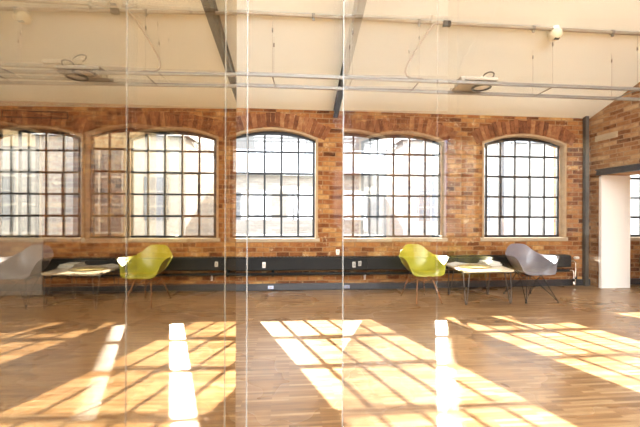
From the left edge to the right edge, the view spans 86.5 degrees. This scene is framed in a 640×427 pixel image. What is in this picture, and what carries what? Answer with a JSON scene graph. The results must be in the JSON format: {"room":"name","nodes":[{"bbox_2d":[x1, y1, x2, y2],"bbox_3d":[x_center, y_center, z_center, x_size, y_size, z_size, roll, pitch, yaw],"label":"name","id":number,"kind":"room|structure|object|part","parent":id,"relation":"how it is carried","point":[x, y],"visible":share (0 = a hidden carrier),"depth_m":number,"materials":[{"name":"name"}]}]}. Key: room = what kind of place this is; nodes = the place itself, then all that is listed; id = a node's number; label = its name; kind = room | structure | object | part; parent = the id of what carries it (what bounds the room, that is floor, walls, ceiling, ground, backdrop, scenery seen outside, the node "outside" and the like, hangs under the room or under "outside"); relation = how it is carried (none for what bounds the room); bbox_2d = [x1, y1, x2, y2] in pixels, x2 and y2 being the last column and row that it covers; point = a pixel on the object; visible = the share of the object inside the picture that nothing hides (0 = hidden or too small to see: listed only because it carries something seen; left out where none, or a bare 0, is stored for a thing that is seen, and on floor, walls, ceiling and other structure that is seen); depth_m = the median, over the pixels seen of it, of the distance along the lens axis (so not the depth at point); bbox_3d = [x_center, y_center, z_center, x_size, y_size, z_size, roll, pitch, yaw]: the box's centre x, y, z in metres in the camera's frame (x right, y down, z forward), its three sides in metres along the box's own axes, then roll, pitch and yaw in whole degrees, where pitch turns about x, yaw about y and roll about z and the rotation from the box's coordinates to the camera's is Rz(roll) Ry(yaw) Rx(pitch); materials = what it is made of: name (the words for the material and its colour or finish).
{"room":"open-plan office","nodes":[
{"label":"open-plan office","id":0,"kind":"room"},
{"bbox_2d":[235,285,639,426],"bbox_3d":[1.040,1.313,-1.017,21.100,0.120,13.789,0,0,-5],"label":"floor","id":1,"kind":"structure","parent":0,"point":[487,361],"depth_m":2.96,"materials":[{"name":"brown wood"}]},
{"bbox_2d":[0,0,236,426],"bbox_3d":[-0.165,-0.026,0.151,0.053,2.549,1.533,0,0,-3],"label":"glass wall","id":2,"kind":"structure","parent":1,"relation":"on","point":[118,117],"depth_m":0.32,"materials":[{"name":"grey"}]},
{"bbox_2d":[342,0,381,426],"bbox_3d":[0.089,-0.025,0.174,0.052,2.549,1.534,0,0,-3],"label":"glass wall","id":3,"kind":"structure","parent":1,"relation":"on","point":[360,404],"depth_m":0.68,"materials":[{"name":"grey"}]},
{"bbox_2d":[399,244,448,304],"bbox_3d":[1.464,0.861,4.944,0.688,0.787,0.557,0,0,-9],"label":"armchair","id":4,"kind":"object","parent":1,"relation":"on","point":[418,260],"visible":1,"depth_m":5.08,"materials":[{"name":"yellow plastic"}]},
{"bbox_3d":[1.290,1.067,5.111,0.027,0.366,0.180,0,0,-39],"label":"leg","id":5,"kind":"part","parent":4,"relation":"part of","materials":[{"name":"brown wood"}]},
{"bbox_3d":[1.352,1.067,4.728,0.027,0.366,0.188,0,0,20],"label":"leg","id":6,"kind":"part","parent":4,"relation":"part of","materials":[{"name":"brown wood"}]},
{"bbox_3d":[1.636,1.068,4.773,0.027,0.366,0.188,0,0,-38],"label":"leg","id":7,"kind":"part","parent":4,"relation":"part of","materials":[{"name":"brown wood"}]},
{"bbox_2d":[446,263,513,304],"bbox_3d":[2.375,1.029,5.087,0.881,0.462,0.780,0,0,-5],"label":"coffee table","id":8,"kind":"object","parent":1,"relation":"on","point":[493,268],"visible":0.91,"depth_m":4.78,"materials":[{"name":"white wood"}]},
{"bbox_3d":[2.029,1.039,5.248,0.120,0.439,0.065,0,0,-5],"label":"leg","id":9,"kind":"part","parent":8,"relation":"part of","materials":[{"name":"grey metal"}]},
{"bbox_2d":[446,262,464,265],"bbox_3d":[2.095,0.784,5.307,0.260,0.024,0.200,0,0,-25],"label":"magazine","id":10,"kind":"object","parent":8,"relation":"on","point":[452,263],"visible":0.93,"depth_m":5.29,"materials":[{"name":"beige paper"}]},
{"bbox_3d":[2.028,1.039,4.697,0.120,0.439,0.065,0,0,-5],"label":"leg","id":11,"kind":"part","parent":8,"relation":"part of","materials":[{"name":"grey metal"}]},
{"bbox_2d":[458,264,491,268],"bbox_3d":[2.298,0.790,5.054,0.516,0.014,0.338,0,0,-5],"label":"magazine","id":12,"kind":"object","parent":8,"relation":"on","point":[469,265],"visible":1,"depth_m":5.06,"materials":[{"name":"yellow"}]},
{"bbox_3d":[2.594,1.040,5.269,0.120,0.439,0.065,0,0,-5],"label":"leg","id":13,"kind":"part","parent":8,"relation":"part of","materials":[{"name":"grey metal"}]},
{"bbox_2d":[478,262,501,265],"bbox_3d":[2.656,0.786,5.317,0.220,0.024,0.280,0,0,-12],"label":"book","id":14,"kind":"object","parent":8,"relation":"on","point":[478,262],"visible":0.71,"depth_m":5.20,"materials":[{"name":"grey paper"}]},
{"bbox_2d":[479,260,500,263],"bbox_3d":[2.656,0.760,5.317,0.200,0.026,0.260,0,0,-2],"label":"book","id":15,"kind":"object","parent":14,"relation":"on","point":[482,261],"visible":1,"depth_m":5.29,"materials":[{"name":"beige paper"}]},
{"bbox_3d":[2.634,1.041,4.766,0.120,0.439,0.065,0,0,-5],"label":"leg","id":16,"kind":"part","parent":8,"relation":"part of","materials":[{"name":"grey metal"}]},
{"bbox_2d":[503,244,558,302],"bbox_3d":[3.115,0.866,5.064,0.688,0.787,0.585,0,0,-3],"label":"armchair","id":17,"kind":"object","parent":1,"relation":"on","point":[521,257],"visible":1,"depth_m":5.14,"materials":[{"name":"grey plastic"}]},
{"bbox_2d":[582,116,589,285],"bbox_3d":[4.646,-0.218,5.940,0.085,2.958,0.081,0,0,-5],"label":"post","id":18,"kind":"object","parent":1,"relation":"on","point":[585,203],"visible":1,"depth_m":5.91,"materials":[{"name":"grey metal"}]},
{"bbox_2d":[236,0,639,118],"bbox_3d":[1.054,-2.893,-1.017,21.100,2.741,13.789,0,0,-5],"label":"ceiling","id":19,"kind":"structure","parent":0,"point":[302,45],"depth_m":4.51,"materials":[{"name":"beige paint"}]},
{"bbox_2d":[333,57,343,117],"bbox_3d":[0.501,-2.630,2.860,0.076,2.146,5.609,0,0,-5],"label":"roof beam","id":20,"kind":"structure","parent":19,"relation":"attached to","point":[339,95],"depth_m":5.12,"materials":[{"name":"grey metal"}]},
{"bbox_2d":[237,10,639,36],"bbox_3d":[-2.284,-2.260,3.702,14.392,0.080,0.058,0,0,-5],"label":"conduit","id":21,"kind":"object","parent":19,"relation":"attached to","point":[313,16],"visible":0.62,"depth_m":4.03,"materials":[{"name":"silver metal"}]},
{"bbox_2d":[405,20,450,78],"bbox_3d":[1.270,-1.927,4.004,0.551,0.698,0.052,0,0,-5],"label":"power cable","id":22,"kind":"object","parent":21,"relation":"hanging from","point":[446,23],"visible":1,"depth_m":3.99,"materials":[{"name":"white plastic"}]},
{"bbox_2d":[237,15,639,100],"bbox_3d":[-2.175,-1.927,3.872,14.142,0.748,0.376,0,0,-5],"label":"rail","id":23,"kind":"object","parent":19,"relation":"hanging from","point":[255,74],"visible":0.67,"depth_m":4.17,"materials":[{"name":"silver metal"}]},
{"bbox_3d":[-2.191,-1.572,4.041,14.142,0.038,0.036,0,0,-5],"label":"rail","id":24,"kind":"part","parent":23,"relation":"part of","materials":[{"name":"grey metal"}]},
{"bbox_3d":[-2.161,-1.572,3.702,14.142,0.038,0.036,0,0,-5],"label":"rail","id":25,"kind":"part","parent":23,"relation":"part of","materials":[{"name":"grey metal"}]},
{"bbox_2d":[450,71,497,91],"bbox_3d":[1.919,-1.643,4.237,0.425,0.168,0.400,0,0,-5],"label":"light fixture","id":26,"kind":"object","parent":23,"relation":"on","point":[457,87],"visible":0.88,"depth_m":4.19,"materials":[{"name":"beige metal"}]},
{"bbox_2d":[547,25,562,41],"bbox_3d":[2.888,-2.212,4.179,0.160,0.167,0.172,0,0,-5],"label":"lamp","id":27,"kind":"object","parent":19,"relation":"attached to","point":[556,33],"visible":1,"depth_m":4.14,"materials":[{"name":"white plastic"}]},
{"bbox_2d":[236,108,639,283],"bbox_3d":[0.444,-0.218,5.731,21.100,2.940,0.240,0,0,-5],"label":"wall","id":28,"kind":"structure","parent":0,"point":[463,156],"depth_m":5.77,"materials":[{"name":"brick"}]},
{"bbox_2d":[236,257,250,275],"bbox_3d":[-2.620,0.838,5.256,3.040,0.306,0.158,0,0,-5],"label":"wall heater","id":29,"kind":"object","parent":28,"relation":"attached to","point":[242,263],"visible":0.07,"depth_m":5.31,"materials":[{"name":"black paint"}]},
{"bbox_2d":[236,112,330,241],"bbox_3d":[-0.764,-0.592,5.569,1.891,2.105,0.168,0,0,-5],"label":"window","id":30,"kind":"structure","parent":28,"relation":"in","point":[281,132],"depth_m":5.56,"materials":[{"name":"black metal"}]},
{"bbox_3d":[-0.774,0.431,5.568,1.529,0.059,0.168,0,0,-5],"label":"sill","id":31,"kind":"part","parent":30,"relation":"part of","materials":[{"name":"stone"}]},
{"bbox_2d":[250,255,439,276],"bbox_3d":[0.475,0.849,5.532,3.165,0.306,0.158,0,0,-5],"label":"wall heater","id":32,"kind":"object","parent":28,"relation":"attached to","point":[287,263],"visible":0.57,"depth_m":5.41,"materials":[{"name":"black paint"}]},
{"bbox_3d":[0.477,0.804,5.516,3.165,0.205,0.125,0,0,-5],"label":"casing","id":33,"kind":"part","parent":32,"relation":"part of","materials":[{"name":"black paint"}]},
{"bbox_2d":[252,255,439,257],"bbox_3d":[0.465,0.701,5.520,3.100,0.010,0.085,0,0,-5],"label":"grille","id":34,"kind":"object","parent":32,"relation":"attached to","point":[439,255],"depth_m":5.48,"materials":[{"name":"black metal"}]},
{"bbox_2d":[236,279,589,290],"bbox_3d":[-2.457,1.182,5.338,14.462,0.111,0.027,0,0,-5],"label":"baseboard","id":35,"kind":"structure","parent":28,"relation":"attached to","point":[551,282],"depth_m":5.67,"materials":[{"name":"black wood"}]},
{"bbox_2d":[369,115,457,241],"bbox_3d":[1.375,-0.588,5.760,1.912,2.110,0.168,0,0,-5],"label":"window","id":36,"kind":"structure","parent":28,"relation":"in","point":[402,122],"depth_m":5.76,"materials":[{"name":"black metal"}]},
{"bbox_3d":[1.377,0.438,5.760,1.555,0.059,0.168,0,0,-5],"label":"sill","id":37,"kind":"part","parent":36,"relation":"part of","materials":[{"name":"stone"}]},
{"bbox_2d":[444,254,578,285],"bbox_3d":[3.267,0.974,5.781,2.430,0.538,0.158,0,0,-5],"label":"wall heater","id":38,"kind":"object","parent":28,"relation":"attached to","point":[564,260],"visible":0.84,"depth_m":5.69,"materials":[{"name":"black paint"}]},
{"bbox_2d":[444,254,564,255],"bbox_3d":[3.154,0.709,5.760,2.160,0.010,0.085,0,0,-5],"label":"grille","id":39,"kind":"object","parent":38,"relation":"attached to","point":[544,254],"depth_m":5.71,"materials":[{"name":"black metal"}]},
{"bbox_3d":[3.166,0.813,5.756,2.225,0.205,0.125,0,0,-5],"label":"casing","id":40,"kind":"part","parent":38,"relation":"part of","materials":[{"name":"black paint"}]},
{"bbox_2d":[471,119,576,240],"bbox_3d":[3.533,-0.581,5.952,1.940,2.112,0.168,0,0,-5],"label":"window","id":41,"kind":"structure","parent":28,"relation":"in","point":[541,128],"depth_m":5.95,"materials":[{"name":"black metal"}]},
{"bbox_3d":[3.532,0.445,5.952,1.601,0.059,0.168,0,0,-5],"label":"sill","id":42,"kind":"part","parent":41,"relation":"part of","materials":[{"name":"stone"}]},
{"bbox_2d":[589,133,639,240],"bbox_3d":[5.667,-0.567,6.142,1.990,2.098,0.168,0,0,-5],"label":"window","id":43,"kind":"structure","parent":28,"relation":"in","point":[632,237],"depth_m":6.18,"materials":[{"name":"black metal"}]},
{"bbox_3d":[5.667,0.452,6.143,1.647,0.059,0.168,0,0,-5],"label":"sill","id":44,"kind":"part","parent":43,"relation":"part of","materials":[{"name":"stone"}]},
{"bbox_2d":[630,278,639,284],"bbox_3d":[7.952,1.217,6.266,5.438,0.111,0.027,0,0,-5],"label":"baseboard","id":45,"kind":"structure","parent":28,"relation":"attached to","point":[633,281],"depth_m":6.04,"materials":[{"name":"black wood"}]},
{"bbox_2d":[589,82,639,287],"bbox_3d":[5.583,-1.400,-0.532,0.506,5.337,13.149,0,0,-5],"label":"wall","id":46,"kind":"structure","parent":0,"point":[615,129],"depth_m":5.65,"materials":[{"name":"brick"}]},
{"bbox_2d":[599,175,629,287],"bbox_3d":[5.013,0.310,5.788,0.537,1.912,0.050,0,0,-5],"label":"door frame","id":47,"kind":"structure","parent":46,"relation":"attached to","point":[614,190],"depth_m":5.76,"materials":[{"name":"white paint"}]},
{"bbox_2d":[595,163,639,175],"bbox_3d":[4.854,-0.698,4.556,0.090,0.097,2.515,0,0,-5],"label":"lintel","id":48,"kind":"object","parent":46,"relation":"attached to","point":[634,167],"visible":1,"depth_m":5.40,"materials":[{"name":"grey paint"}]},
{"label":"outside","id":49,"kind":"structure","parent":0,"visible":0},
{"bbox_2d":[236,233,375,235],"bbox_3d":[-4.257,1.461,47.705,120.000,0.150,84.211,0,0,-5],"label":"yard","id":50,"kind":"structure","parent":49,"point":[237,234],"depth_m":22.85,"materials":[{"name":"white"}]},
{"bbox_2d":[236,149,312,232],"bbox_3d":[-5.169,-1.917,27.650,16.000,6.600,8.800,0,0,-5],"label":"building","id":51,"kind":"structure","parent":50,"relation":"on","point":[256,160],"depth_m":23.88,"materials":[{"name":"stone"}]},
{"bbox_2d":[369,138,638,234],"bbox_3d":[12.984,-1.857,22.230,18.600,6.600,8.620,0,0,-5],"label":"outdoor background","id":52,"kind":"structure","parent":50,"relation":"on","point":[401,144],"depth_m":18.02,"materials":[{"name":"stone"}]}
]}

